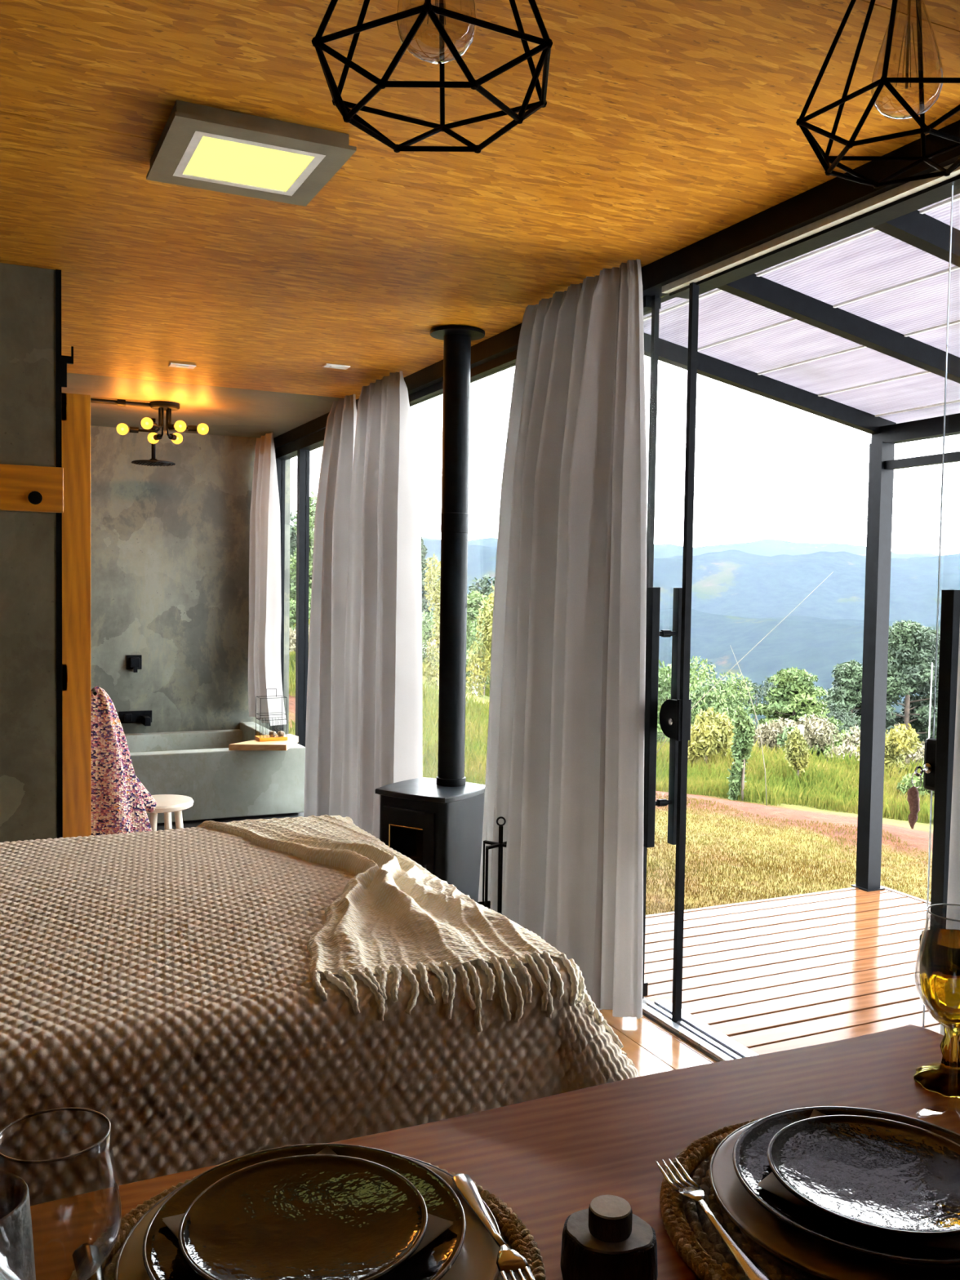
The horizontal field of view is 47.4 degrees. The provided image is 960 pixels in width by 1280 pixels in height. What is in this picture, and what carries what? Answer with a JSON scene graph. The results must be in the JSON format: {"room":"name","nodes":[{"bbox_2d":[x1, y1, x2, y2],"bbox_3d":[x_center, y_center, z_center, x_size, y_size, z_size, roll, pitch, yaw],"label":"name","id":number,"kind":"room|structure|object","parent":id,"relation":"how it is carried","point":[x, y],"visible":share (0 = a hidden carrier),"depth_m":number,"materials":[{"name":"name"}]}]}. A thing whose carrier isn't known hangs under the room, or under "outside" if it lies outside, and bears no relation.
{"room":"cabin bedroom","nodes":[
{"label":"cabin bedroom","id":0,"kind":"room"},
{"bbox_2d":[0,262,62,842],"bbox_3d":[-2.035,-0.032,3.566,1.252,2.450,0.136,0,3,-25],"label":"wall partition","id":1,"kind":"structure","parent":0,"point":[31,746],"depth_m":3.72,"materials":[{"name":"grey concrete"}]},
{"bbox_2d":[0,463,63,512],"bbox_3d":[-1.962,-0.507,3.467,1.206,0.153,0.076,0,3,-25],"label":"hook rail","id":2,"kind":"object","parent":1,"relation":"attached to","point":[26,488],"visible":1,"depth_m":3.68,"materials":[{"name":"brown wood"}]},
{"bbox_2d":[61,346,73,386],"bbox_3d":[-2.009,-0.962,3.615,1.252,0.145,0.016,0,3,-25],"label":"door track","id":3,"kind":"object","parent":1,"relation":"attached to","point":[65,360],"visible":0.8,"depth_m":3.86,"materials":[{"name":"black metal"}]},
{"bbox_2d":[61,392,91,838],"bbox_3d":[-1.856,0.144,3.787,0.962,2.044,0.040,0,3,-25],"label":"barn door","id":4,"kind":"structure","parent":3,"relation":"hanging from","point":[76,408],"depth_m":3.94,"materials":[{"name":"brown wood"}]},
{"bbox_2d":[90,686,155,835],"bbox_3d":[-1.391,0.626,4.164,0.441,0.900,0.200,0,3,-25],"label":"robe","id":5,"kind":"object","parent":4,"relation":"hanging from","point":[120,802],"visible":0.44,"depth_m":4.16,"materials":[{"name":"fabric"}]},
{"bbox_2d":[90,425,290,734],"bbox_3d":[-2.819,-0.212,7.403,3.100,2.670,0.100,0,3,-25],"label":"wall","id":6,"kind":"structure","parent":0,"point":[170,545],"depth_m":7.66,"materials":[{"name":"grey concrete"}]},
{"bbox_2d":[125,654,142,672],"bbox_3d":[-2.381,0.164,7.540,0.104,0.118,0.058,0,3,-25],"label":"shower valve","id":7,"kind":"object","parent":6,"relation":"attached to","point":[134,662],"visible":1,"depth_m":7.54,"materials":[{"name":"black metal"}]},
{"bbox_2d":[119,710,151,726],"bbox_3d":[-2.348,0.539,7.504,0.220,0.087,0.188,0,3,-25],"label":"spout","id":8,"kind":"object","parent":6,"relation":"attached to","point":[144,717],"visible":0.93,"depth_m":7.55,"materials":[{"name":"black metal"}]},
{"bbox_2d":[272,428,325,746],"bbox_3d":[-1.066,-0.144,7.142,0.090,2.372,1.870,0,3,-25],"label":"window","id":9,"kind":"structure","parent":6,"relation":"in","point":[301,448],"depth_m":7.39,"materials":[{"name":"black metal"}]},
{"bbox_2d":[273,120,959,449],"bbox_3d":[0.590,-1.168,3.617,0.140,0.105,9.550,0,3,-25],"label":"trim","id":10,"kind":"structure","parent":6,"relation":"attached to","point":[837,209],"depth_m":3.00,"materials":[{"name":"black metal"}]},
{"bbox_2d":[0,816,639,1205],"bbox_3d":[-0.888,0.935,2.715,2.295,0.606,2.282,0,3,-25],"label":"bedspread","id":11,"kind":"object","parent":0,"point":[157,984],"visible":0.68,"depth_m":2.14,"materials":[{"name":"beige fabric"}]},
{"bbox_2d":[197,814,635,1066],"bbox_3d":[-0.303,0.843,3.072,0.858,0.547,1.845,0,3,-25],"label":"throw blanket","id":12,"kind":"object","parent":11,"relation":"on","point":[389,895],"visible":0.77,"depth_m":2.45,"materials":[{"name":"fabric"}]},
{"bbox_2d":[0,0,959,437],"bbox_3d":[-0.748,-1.262,2.983,3.100,0.100,9.550,0,3,-25],"label":"ceiling","id":13,"kind":"structure","parent":0,"point":[664,126],"depth_m":2.73,"materials":[{"name":"brown wood"}]},
{"bbox_2d":[90,398,150,407],"bbox_3d":[-2.506,-1.366,6.115,1.285,0.034,0.040,0,3,-25],"label":"conduit","id":14,"kind":"object","parent":13,"relation":"attached to","point":[118,402],"visible":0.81,"depth_m":6.30,"materials":[{"name":"black metal"}]},
{"bbox_2d":[131,417,175,466],"bbox_3d":[-2.095,-1.273,7.023,0.270,0.292,0.270,0,3,-25],"label":"shower","id":15,"kind":"object","parent":13,"relation":"hanging from","point":[153,461],"visible":0.99,"depth_m":7.01,"materials":[{"name":"black metal"}]},
{"bbox_2d":[120,400,204,439],"bbox_3d":[-1.861,-1.277,6.413,0.366,0.220,0.422,2,3,31],"label":"lamp","id":16,"kind":"object","parent":13,"relation":"attached to","point":[162,406],"visible":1,"depth_m":6.39,"materials":[{"name":"black metal"}]},
{"bbox_2d":[168,362,195,368],"bbox_3d":[-1.440,-1.325,5.294,0.120,0.008,0.070,0,3,-25],"label":"cover plate","id":17,"kind":"object","parent":13,"relation":"attached to","point":[173,365],"visible":1,"depth_m":5.28,"materials":[{"name":"white paint"}]},
{"bbox_2d":[146,99,356,206],"bbox_3d":[-0.564,-1.171,2.654,0.413,0.043,0.420,0,3,-25],"label":"ceiling light","id":18,"kind":"object","parent":13,"relation":"attached to","point":[198,146],"visible":1,"depth_m":2.59,"materials":[{"name":"grey metal"}]},
{"bbox_2d":[182,136,314,191],"bbox_3d":[-0.564,-1.155,2.654,0.263,0.005,0.260,0,3,-25],"label":"diffuser","id":19,"kind":"object","parent":18,"relation":"attached to","point":[215,159],"depth_m":2.65,"materials":[{"name":"plastic"}]},
{"bbox_2d":[248,432,286,725],"bbox_3d":[-1.459,-0.436,7.533,0.184,1.967,0.775,0,3,-25],"label":"curtain","id":20,"kind":"object","parent":13,"relation":"hanging from","point":[264,672],"visible":0.98,"depth_m":7.53,"materials":[{"name":"fabric"}]},
{"bbox_2d":[303,394,356,817],"bbox_3d":[-0.827,-0.137,6.230,0.162,2.425,0.660,-1,3,-28],"label":"curtain","id":21,"kind":"object","parent":13,"relation":"hanging from","point":[326,664],"visible":0.73,"depth_m":6.17,"materials":[{"name":"fabric"}]},
{"bbox_2d":[322,363,350,369],"bbox_3d":[-0.690,-1.311,5.251,0.120,0.008,0.070,0,3,-25],"label":"cover plate","id":22,"kind":"object","parent":13,"relation":"attached to","point":[326,365],"visible":1,"depth_m":5.24,"materials":[{"name":"white paint"}]},
{"bbox_2d":[340,370,422,839],"bbox_3d":[-0.491,-0.098,5.512,0.208,2.425,0.753,0,3,-25],"label":"curtain","id":23,"kind":"object","parent":13,"relation":"hanging from","point":[383,726],"visible":0.91,"depth_m":5.31,"materials":[{"name":"fabric"}]},
{"bbox_2d":[311,0,552,153],"bbox_3d":[-0.037,-0.795,1.013,0.245,0.626,0.221,0,3,-25],"label":"pendant lamp","id":24,"kind":"object","parent":13,"relation":"hanging from","point":[348,115],"visible":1,"depth_m":0.99,"materials":[{"name":"metal"}]},
{"bbox_2d":[478,263,621,1009],"bbox_3d":[0.255,-0.014,3.951,0.236,2.425,0.891,0,3,-23],"label":"curtain","id":25,"kind":"object","parent":13,"relation":"hanging from","point":[546,752],"visible":0.88,"depth_m":3.79,"materials":[{"name":"fabric"}]},
{"bbox_2d":[600,258,646,1018],"bbox_3d":[0.472,0.005,3.521,0.085,2.417,0.162,0,3,-25],"label":"curtain","id":26,"kind":"object","parent":13,"relation":"hanging from","point":[622,936],"visible":1,"depth_m":3.50,"materials":[{"name":"fabric"}]},
{"bbox_2d":[795,0,959,188],"bbox_3d":[0.483,-0.818,1.224,0.220,0.584,0.245,0,3,-25],"label":"pendant lamp","id":27,"kind":"object","parent":13,"relation":"hanging from","point":[824,158],"visible":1,"depth_m":1.23,"materials":[{"name":"metal"}]},
{"bbox_2d":[940,627,959,1035],"bbox_3d":[1.188,0.090,1.946,0.112,2.417,0.897,0,3,-25],"label":"curtain","id":28,"kind":"object","parent":13,"relation":"hanging from","point":[953,881],"visible":0.37,"depth_m":2.29,"materials":[{"name":"fabric"}]},
{"label":"outside","id":29,"kind":"structure","parent":0,"visible":0},
{"bbox_2d":[288,656,933,915],"bbox_3d":[8.407,3.031,27.861,38.708,9.545,41.004,0,3,-25],"label":"ground","id":30,"kind":"structure","parent":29,"point":[918,836],"depth_m":8.45,"materials":[{"name":"plant"}]},
{"bbox_2d":[288,624,309,661],"bbox_3d":[-2.357,0.183,15.039,1.274,0.835,0.985,0,3,-25],"label":"shrub","id":31,"kind":"object","parent":30,"relation":"on","point":[292,633],"visible":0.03,"depth_m":14.59,"materials":[{"name":"green plant"}]},
{"bbox_2d":[289,511,309,611],"bbox_3d":[-4.675,-1.550,26.531,2.721,3.621,2.405,2,3,29],"label":"conifer","id":32,"kind":"object","parent":30,"relation":"on","point":[292,535],"visible":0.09,"depth_m":25.73,"materials":[{"name":"green plant"}]},
{"bbox_2d":[289,588,311,630],"bbox_3d":[-2.843,-0.313,17.801,1.677,1.067,1.686,-1,3,-29],"label":"shrub","id":33,"kind":"object","parent":30,"relation":"on","point":[292,606],"visible":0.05,"depth_m":17.36,"materials":[{"name":"green plant"}]},
{"bbox_2d":[289,491,317,603],"bbox_3d":[-3.283,-1.528,23.759,1.461,3.437,2.360,-1,3,-37],"label":"conifer","id":34,"kind":"object","parent":30,"relation":"on","point":[312,504],"visible":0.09,"depth_m":23.72,"materials":[{"name":"green plant"}]},
{"bbox_2d":[288,619,489,784],"bbox_3d":[-2.674,0.569,19.704,8.743,3.316,21.295,1,3,5],"label":"grass","id":35,"kind":"structure","parent":30,"relation":"on","point":[477,717],"depth_m":12.73,"materials":[{"name":"green plant"}]},
{"bbox_2d":[421,537,433,617],"bbox_3d":[-2.235,-1.989,39.918,0.940,3.703,1.018,2,3,27],"label":"conifer","id":36,"kind":"object","parent":30,"relation":"on","point":[424,606],"visible":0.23,"depth_m":39.74,"materials":[{"name":"green plant"}]},
{"bbox_2d":[423,553,440,689],"bbox_3d":[-0.622,-0.221,15.972,0.478,2.090,0.358,1,3,12],"label":"shrub","id":37,"kind":"object","parent":30,"relation":"on","point":[435,584],"visible":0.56,"depth_m":15.92,"materials":[{"name":"yellow plant"}]},
{"bbox_2d":[422,609,469,668],"bbox_3d":[-0.961,0.091,19.872,1.457,1.357,1.618,-2,4,-43],"label":"shrub","id":38,"kind":"object","parent":30,"relation":"on","point":[427,633],"visible":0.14,"depth_m":19.38,"materials":[{"name":"green plant"}]},
{"bbox_2d":[438,591,493,671],"bbox_3d":[-0.191,0.095,25.982,1.562,2.532,1.915,0,3,-16],"label":"shrub","id":39,"kind":"object","parent":30,"relation":"on","point":[474,599],"visible":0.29,"depth_m":25.66,"materials":[{"name":"green plant"}]},
{"bbox_2d":[466,618,491,695],"bbox_3d":[0.038,0.328,17.989,1.007,1.364,1.506,2,3,24],"label":"shrub","id":40,"kind":"object","parent":30,"relation":"on","point":[473,634],"visible":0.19,"depth_m":17.68,"materials":[{"name":"green plant"}]},
{"bbox_2d":[466,586,494,697],"bbox_3d":[0.226,0.235,15.016,0.769,1.950,0.715,0,3,-25],"label":"shrub","id":41,"kind":"object","parent":30,"relation":"on","point":[487,628],"visible":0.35,"depth_m":15.04,"materials":[{"name":"yellow plant"}]},
{"bbox_2d":[467,573,494,597],"bbox_3d":[0.403,-0.621,34.035,2.083,2.867,2.442,1,3,-4],"label":"conifer","id":42,"kind":"object","parent":30,"relation":"on","point":[486,590],"visible":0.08,"depth_m":34.25,"materials":[{"name":"green plant"}]},
{"bbox_2d":[657,659,697,746],"bbox_3d":[2.602,1.106,16.931,1.404,1.693,1.722,0,3,-25],"label":"shrub","id":43,"kind":"object","parent":30,"relation":"on","point":[664,682],"visible":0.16,"depth_m":16.33,"materials":[{"name":"green plant"}]},
{"bbox_2d":[688,677,728,725],"bbox_3d":[3.741,1.371,18.676,1.092,1.515,1.861,2,3,23],"label":"shrub","id":44,"kind":"object","parent":30,"relation":"on","point":[705,702],"visible":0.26,"depth_m":18.23,"materials":[{"name":"green plant"}]},
{"bbox_2d":[687,706,734,764],"bbox_3d":[2.662,1.255,12.741,0.476,0.970,0.852,3,3,37],"label":"shrub","id":45,"kind":"object","parent":30,"relation":"on","point":[708,735],"visible":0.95,"depth_m":12.53,"materials":[{"name":"yellow plant"}]},
{"bbox_2d":[689,656,755,740],"bbox_3d":[4.850,1.314,21.564,1.873,1.938,1.906,0,3,-25],"label":"shrub","id":46,"kind":"object","parent":30,"relation":"on","point":[731,695],"visible":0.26,"depth_m":21.36,"materials":[{"name":"green plant"}]},
{"bbox_2d":[726,704,755,800],"bbox_3d":[2.518,1.136,10.552,0.278,1.034,0.255,0,3,-25],"label":"shrub","id":47,"kind":"object","parent":30,"relation":"on","point":[741,748],"visible":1,"depth_m":10.52,"materials":[{"name":"green plant"}]},
{"bbox_2d":[656,571,833,753],"bbox_3d":[2.254,0.261,9.542,1.528,1.727,0.035,2,3,13],"label":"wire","id":48,"kind":"object","parent":30,"relation":"on","point":[833,571],"visible":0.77,"depth_m":9.57,"materials":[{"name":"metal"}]},
{"bbox_2d":[729,644,767,805],"bbox_3d":[2.249,0.714,9.165,0.336,1.335,0.007,2,3,14],"label":"dry stalk","id":49,"kind":"object","parent":30,"relation":"on","point":[730,645],"visible":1,"depth_m":9.15,"materials":[{"name":"plant"}]},
{"bbox_2d":[706,674,819,726],"bbox_3d":[6.456,1.617,25.317,2.628,1.767,1.564,3,4,41],"label":"shrub","id":50,"kind":"object","parent":30,"relation":"on","point":[761,689],"visible":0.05,"depth_m":25.30,"materials":[{"name":"green plant"}]},
{"bbox_2d":[752,716,798,751],"bbox_3d":[4.955,1.788,18.370,0.955,1.057,1.365,-1,3,-32],"label":"shrub","id":51,"kind":"object","parent":30,"relation":"on","point":[768,735],"visible":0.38,"depth_m":18.14,"materials":[{"name":"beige plant"}]},
{"bbox_2d":[645,793,932,915],"bbox_3d":[0.751,1.585,7.566,5.868,0.275,5.245,2,3,29],"label":"grass","id":52,"kind":"structure","parent":30,"relation":"on","point":[817,865],"depth_m":7.78,"materials":[{"name":"plant"}]},
{"bbox_2d":[655,696,934,823],"bbox_3d":[5.486,2.596,19.618,12.448,3.631,19.888,2,3,19],"label":"grass","id":53,"kind":"structure","parent":30,"relation":"on","point":[829,785],"depth_m":11.55,"materials":[{"name":"green plant"}]},
{"bbox_2d":[746,666,843,735],"bbox_3d":[6.594,1.581,23.073,1.768,1.992,1.780,0,3,-25],"label":"tree","id":54,"kind":"object","parent":30,"relation":"on","point":[794,687],"visible":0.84,"depth_m":22.87,"materials":[{"name":"green plant"}]},
{"bbox_2d":[783,726,809,786],"bbox_3d":[3.401,1.369,11.783,0.261,0.904,0.408,1,3,-2],"label":"shrub","id":55,"kind":"object","parent":30,"relation":"on","point":[796,753],"visible":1,"depth_m":11.69,"materials":[{"name":"yellow plant"}]},
{"bbox_2d":[797,724,804,735],"bbox_3d":[4.223,1.587,14.478,0.094,0.933,0.090,0,3,-25],"label":"fence post","id":56,"kind":"object","parent":30,"relation":"on","point":[799,726],"visible":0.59,"depth_m":14.43,"materials":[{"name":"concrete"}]},
{"bbox_2d":[775,725,859,758],"bbox_3d":[5.106,1.759,16.390,1.319,0.926,0.677,2,3,19],"label":"shrub","id":57,"kind":"object","parent":30,"relation":"on","point":[783,735],"visible":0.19,"depth_m":16.29,"materials":[{"name":"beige plant"}]},
{"bbox_2d":[791,713,860,763],"bbox_3d":[5.088,1.615,15.334,1.220,1.155,1.178,0,3,-25],"label":"shrub","id":58,"kind":"object","parent":30,"relation":"on","point":[815,731],"visible":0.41,"depth_m":15.26,"materials":[{"name":"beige plant"}]},
{"bbox_2d":[819,707,860,744],"bbox_3d":[9.195,2.737,28.762,2.609,1.751,2.656,0,3,-25],"label":"shrub","id":59,"kind":"object","parent":30,"relation":"on","point":[851,721],"visible":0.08,"depth_m":29.34,"materials":[{"name":"green plant"}]},
{"bbox_2d":[854,723,922,777],"bbox_3d":[4.978,1.510,13.144,0.905,1.071,0.725,0,3,-25],"label":"shrub","id":60,"kind":"object","parent":30,"relation":"on","point":[898,744],"visible":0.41,"depth_m":13.01,"materials":[{"name":"yellow plant"}]},
{"bbox_2d":[900,741,924,767],"bbox_3d":[6.298,1.917,15.932,1.379,0.962,1.323,0,3,-25],"label":"shrub","id":61,"kind":"object","parent":30,"relation":"on","point":[917,754],"visible":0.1,"depth_m":15.80,"materials":[{"name":"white plant"}]},
{"bbox_2d":[896,760,934,799],"bbox_3d":[4.598,1.519,11.114,0.782,0.748,0.609,0,3,-25],"label":"shrub","id":62,"kind":"object","parent":30,"relation":"on","point":[908,784],"visible":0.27,"depth_m":11.00,"materials":[{"name":"green plant"}]},
{"bbox_2d":[928,662,933,737],"bbox_3d":[4.954,1.120,12.081,0.035,1.747,0.018,0,3,-25],"label":"fence post","id":63,"kind":"object","parent":30,"relation":"on","point":[931,662],"visible":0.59,"depth_m":12.06,"materials":[{"name":"concrete"}]},
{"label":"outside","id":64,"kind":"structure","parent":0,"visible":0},
{"bbox_2d":[295,531,959,753],"bbox_3d":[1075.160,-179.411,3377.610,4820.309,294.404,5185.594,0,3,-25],"label":"hills","id":65,"kind":"structure","parent":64,"point":[740,592],"depth_m":1856.73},
{"bbox_2d":[819,658,897,742],"bbox_3d":[12.070,2.452,35.100,2.777,3.647,2.897,0,3,-25],"label":"pine tree","id":66,"kind":"object","parent":65,"relation":"on","point":[846,693],"visible":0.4,"depth_m":34.64,"materials":[{"name":"green plant"}]},
{"bbox_2d":[849,619,940,744],"bbox_3d":[13.838,1.919,35.374,3.321,5.173,3.632,0,3,-9],"label":"pine tree","id":67,"kind":"object","parent":65,"relation":"on","point":[915,642],"visible":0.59,"depth_m":34.96,"materials":[{"name":"green plant"}]},
{"bbox_2d":[896,634,939,742],"bbox_3d":[15.547,2.235,36.716,3.271,4.886,3.094,0,3,-25],"label":"pine tree","id":68,"kind":"object","parent":65,"relation":"on","point":[916,723],"visible":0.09,"depth_m":36.44,"materials":[{"name":"green plant"}]},
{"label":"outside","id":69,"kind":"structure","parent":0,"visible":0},
{"bbox_2d":[156,812,940,1076],"bbox_3d":[0.071,1.380,3.510,4.999,0.300,9.550,0,3,-25],"label":"floor","id":70,"kind":"structure","parent":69,"point":[779,974],"depth_m":4.12,"materials":[{"name":"brown wood"}]},
{"bbox_2d":[146,794,193,831],"bbox_3d":[-1.376,0.919,4.713,0.276,0.467,0.276,0,3,-25],"label":"stool","id":71,"kind":"object","parent":70,"relation":"on","point":[166,804],"visible":0.4,"depth_m":4.68,"materials":[{"name":"white wood"}]},
{"bbox_2d":[124,721,305,822],"bbox_3d":[-2.305,0.833,6.897,2.088,0.405,1.347,0,3,-25],"label":"bathtub","id":72,"kind":"object","parent":70,"relation":"on","point":[221,782],"visible":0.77,"depth_m":6.58,"materials":[{"name":"grey concrete"}]},
{"bbox_2d":[228,733,298,751],"bbox_3d":[-1.235,0.636,6.723,0.292,0.035,0.579,2,3,28],"label":"tray","id":73,"kind":"object","parent":72,"relation":"on","point":[282,745],"visible":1,"depth_m":6.55,"materials":[{"name":"brown wood"}]},
{"bbox_2d":[254,688,288,741],"bbox_3d":[-1.287,0.458,6.750,0.176,0.315,0.123,0,3,-25],"label":"lantern","id":74,"kind":"object","parent":73,"relation":"on","point":[260,738],"visible":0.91,"depth_m":6.74,"materials":[{"name":"black metal"}]},
{"bbox_2d":[375,777,484,902],"bbox_3d":[-0.203,0.893,4.529,0.379,0.570,0.394,3,3,35],"label":"wood stove","id":75,"kind":"object","parent":70,"relation":"on","point":[438,828],"visible":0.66,"depth_m":4.39,"materials":[{"name":"metal"}]},
{"bbox_2d":[429,324,484,786],"bbox_3d":[-0.107,-0.333,4.548,0.228,1.878,0.228,0,3,-25],"label":"flue pipe","id":76,"kind":"object","parent":75,"relation":"on","point":[457,339],"visible":1,"depth_m":4.50,"materials":[{"name":"black metal"}]},
{"bbox_2d":[476,816,506,914],"bbox_3d":[0.072,0.932,4.128,0.177,0.536,0.170,0,3,-25],"label":"tool","id":77,"kind":"object","parent":70,"relation":"on","point":[500,844],"visible":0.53,"depth_m":4.12,"materials":[{"name":"black metal"}]},
{"bbox_2d":[30,1024,959,1279],"bbox_3d":[-0.138,0.935,0.734,1.864,0.840,0.705,0,3,-25],"label":"dining table","id":78,"kind":"object","parent":70,"relation":"on","point":[547,1158],"visible":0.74,"depth_m":1.11,"materials":[{"name":"brown wood"}]},
{"bbox_2d":[0,1170,35,1279],"bbox_3d":[-0.368,0.454,0.780,0.098,0.110,0.098,0,3,-25],"label":"drinking glass","id":79,"kind":"object","parent":78,"relation":"on","point":[16,1242],"visible":1,"depth_m":0.78,"materials":[{"name":"clear glass"}]},
{"bbox_2d":[0,1107,121,1279],"bbox_3d":[-0.280,0.417,0.718,0.085,0.191,0.085,0,3,-25],"label":"wine glass","id":80,"kind":"object","parent":78,"relation":"on","point":[105,1139],"visible":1,"depth_m":0.72,"materials":[{"name":"clear glass"}]},
{"bbox_2d":[69,1163,546,1279],"bbox_3d":[-0.134,0.502,0.863,0.372,0.017,0.372,0,3,-14],"label":"placemat","id":81,"kind":"object","parent":78,"relation":"on","point":[514,1233],"visible":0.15,"depth_m":0.91,"materials":[{"name":"brown wicker"}]},
{"bbox_2d":[72,1243,104,1279],"bbox_3d":[-0.273,0.493,0.786,0.020,0.011,0.205,0,3,-25],"label":"knife","id":82,"kind":"object","parent":81,"relation":"on","point":[86,1257],"visible":0.91,"depth_m":0.85,"materials":[{"name":"metal"}]},
{"bbox_2d":[114,1152,501,1279],"bbox_3d":[-0.135,0.491,0.883,0.305,0.011,0.305,0,3,-25],"label":"charger plate","id":83,"kind":"object","parent":81,"relation":"on","point":[477,1258],"visible":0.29,"depth_m":0.88,"materials":[{"name":"black ceramic"}]},
{"bbox_2d":[142,1143,466,1279],"bbox_3d":[-0.139,0.479,0.882,0.255,0.019,0.255,0,3,-25],"label":"dinner plate","id":84,"kind":"object","parent":83,"relation":"on","point":[163,1259],"visible":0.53,"depth_m":0.91,"materials":[{"name":"black ceramic"}]},
{"bbox_2d":[162,1146,453,1257],"bbox_3d":[-0.139,0.473,0.882,0.166,0.012,0.166,4,4,45],"label":"napkin","id":85,"kind":"object","parent":84,"relation":"on","point":[436,1226],"visible":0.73,"depth_m":0.88,"materials":[{"name":"brown fabric"}]},
{"bbox_2d":[177,1154,427,1279],"bbox_3d":[-0.140,0.469,0.875,0.196,0.016,0.196,0,3,-25],"label":"plate","id":86,"kind":"object","parent":85,"relation":"on","point":[310,1216],"visible":1,"depth_m":0.88,"materials":[{"name":"black ceramic"}]},
{"bbox_2d":[451,1173,535,1279],"bbox_3d":[0.011,0.482,0.891,0.025,0.009,0.195,0,3,-18],"label":"fork","id":87,"kind":"object","parent":81,"relation":"on","point":[509,1261],"visible":1,"depth_m":0.89,"materials":[{"name":"metal"}]},
{"bbox_2d":[560,1208,657,1279],"bbox_3d":[0.103,0.490,0.874,0.073,0.042,0.071,0,3,-25],"label":"jar","id":88,"kind":"object","parent":78,"relation":"on","point":[584,1256],"visible":0.87,"depth_m":0.85,"materials":[{"name":"black ceramic"}]},
{"bbox_2d":[588,1195,632,1242],"bbox_3d":[0.103,0.458,0.868,0.034,0.020,0.034,0,3,-25],"label":"lid","id":89,"kind":"object","parent":88,"relation":"on","point":[610,1216],"visible":1,"depth_m":0.86,"materials":[{"name":"brown wood"}]},
{"bbox_2d":[659,1118,823,1279],"bbox_3d":[0.344,0.506,0.948,0.372,0.017,0.372,0,3,-14],"label":"placemat","id":90,"kind":"object","parent":78,"relation":"on","point":[689,1229],"visible":0.18,"depth_m":0.93,"materials":[{"name":"brown wicker"}]},
{"bbox_2d":[655,1157,772,1279],"bbox_3d":[0.199,0.492,0.928,0.025,0.009,0.195,0,3,-15],"label":"fork","id":91,"kind":"object","parent":90,"relation":"on","point":[751,1269],"visible":1,"depth_m":0.93,"materials":[{"name":"metal"}]},
{"bbox_2d":[709,1118,959,1279],"bbox_3d":[0.359,0.495,0.971,0.305,0.011,0.305,0,3,-25],"label":"charger plate","id":92,"kind":"object","parent":90,"relation":"on","point":[814,1256],"visible":0.26,"depth_m":0.89,"materials":[{"name":"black ceramic"}]},
{"bbox_2d":[732,1106,959,1266],"bbox_3d":[0.354,0.483,0.971,0.255,0.019,0.255,0,3,-25],"label":"dinner plate","id":93,"kind":"object","parent":92,"relation":"on","point":[749,1155],"visible":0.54,"depth_m":0.93,"materials":[{"name":"black ceramic"}]},
{"bbox_2d":[757,1109,959,1250],"bbox_3d":[0.355,0.477,0.970,0.166,0.012,0.166,3,3,33],"label":"napkin","id":94,"kind":"object","parent":93,"relation":"on","point":[771,1184],"visible":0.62,"depth_m":0.91,"materials":[{"name":"black fabric"}]},
{"bbox_2d":[767,1115,959,1237],"bbox_3d":[0.354,0.473,0.963,0.196,0.016,0.196,0,3,-25],"label":"plate","id":95,"kind":"object","parent":94,"relation":"on","point":[876,1174],"visible":1,"depth_m":0.97,"materials":[{"name":"black ceramic"}]},
{"bbox_2d":[913,928,959,1097],"bbox_3d":[0.533,0.418,1.234,0.080,0.166,0.076,0,3,-25],"label":"goblet","id":96,"kind":"object","parent":78,"relation":"on","point":[940,951],"visible":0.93,"depth_m":1.22,"materials":[{"name":"yellow glass"}]},
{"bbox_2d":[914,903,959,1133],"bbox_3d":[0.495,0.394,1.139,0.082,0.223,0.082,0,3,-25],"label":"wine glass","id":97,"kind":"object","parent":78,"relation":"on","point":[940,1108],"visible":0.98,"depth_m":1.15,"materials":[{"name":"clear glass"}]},
{"bbox_2d":[408,294,661,998],"bbox_3d":[-0.048,-0.028,4.991,0.080,2.372,2.895,0,3,-25],"label":"door frame","id":98,"kind":"structure","parent":70,"relation":"on","point":[652,304],"depth_m":3.67,"materials":[{"name":"black metal"}]},
{"bbox_2d":[643,282,698,1022],"bbox_3d":[0.416,0.031,3.956,0.128,2.340,1.107,0,3,-25],"label":"door","id":99,"kind":"structure","parent":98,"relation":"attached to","point":[675,713],"depth_m":3.50,"materials":[{"name":"black metal"}]},
{"bbox_2d":[642,999,758,1062],"bbox_3d":[1.049,1.301,2.666,0.117,0.066,2.240,0,3,-25],"label":"trim","id":100,"kind":"structure","parent":70,"relation":"on","point":[701,1036],"depth_m":3.42,"materials":[{"name":"metal"}]},
{"bbox_2d":[922,185,959,1027],"bbox_3d":[1.312,0.128,2.107,0.128,2.330,1.100,0,3,-25],"label":"door","id":101,"kind":"structure","parent":100,"relation":"on","point":[939,753],"depth_m":2.50,"materials":[{"name":"black metal"}]},
{"bbox_2d":[906,765,924,828],"bbox_3d":[1.028,0.371,2.584,0.033,0.151,0.034,3,4,42],"label":"ornament","id":102,"kind":"object","parent":101,"relation":"hanging from","point":[913,800],"visible":1,"depth_m":2.58,"materials":[{"name":"metal"}]},
{"bbox_2d":[643,193,959,891],"bbox_3d":[2.059,0.013,2.961,1.946,2.602,4.400,0,3,-25],"label":"canopy","id":103,"kind":"object","parent":70,"relation":"on","point":[851,331],"visible":0.74,"depth_m":4.46,"materials":[{"name":"black metal"}]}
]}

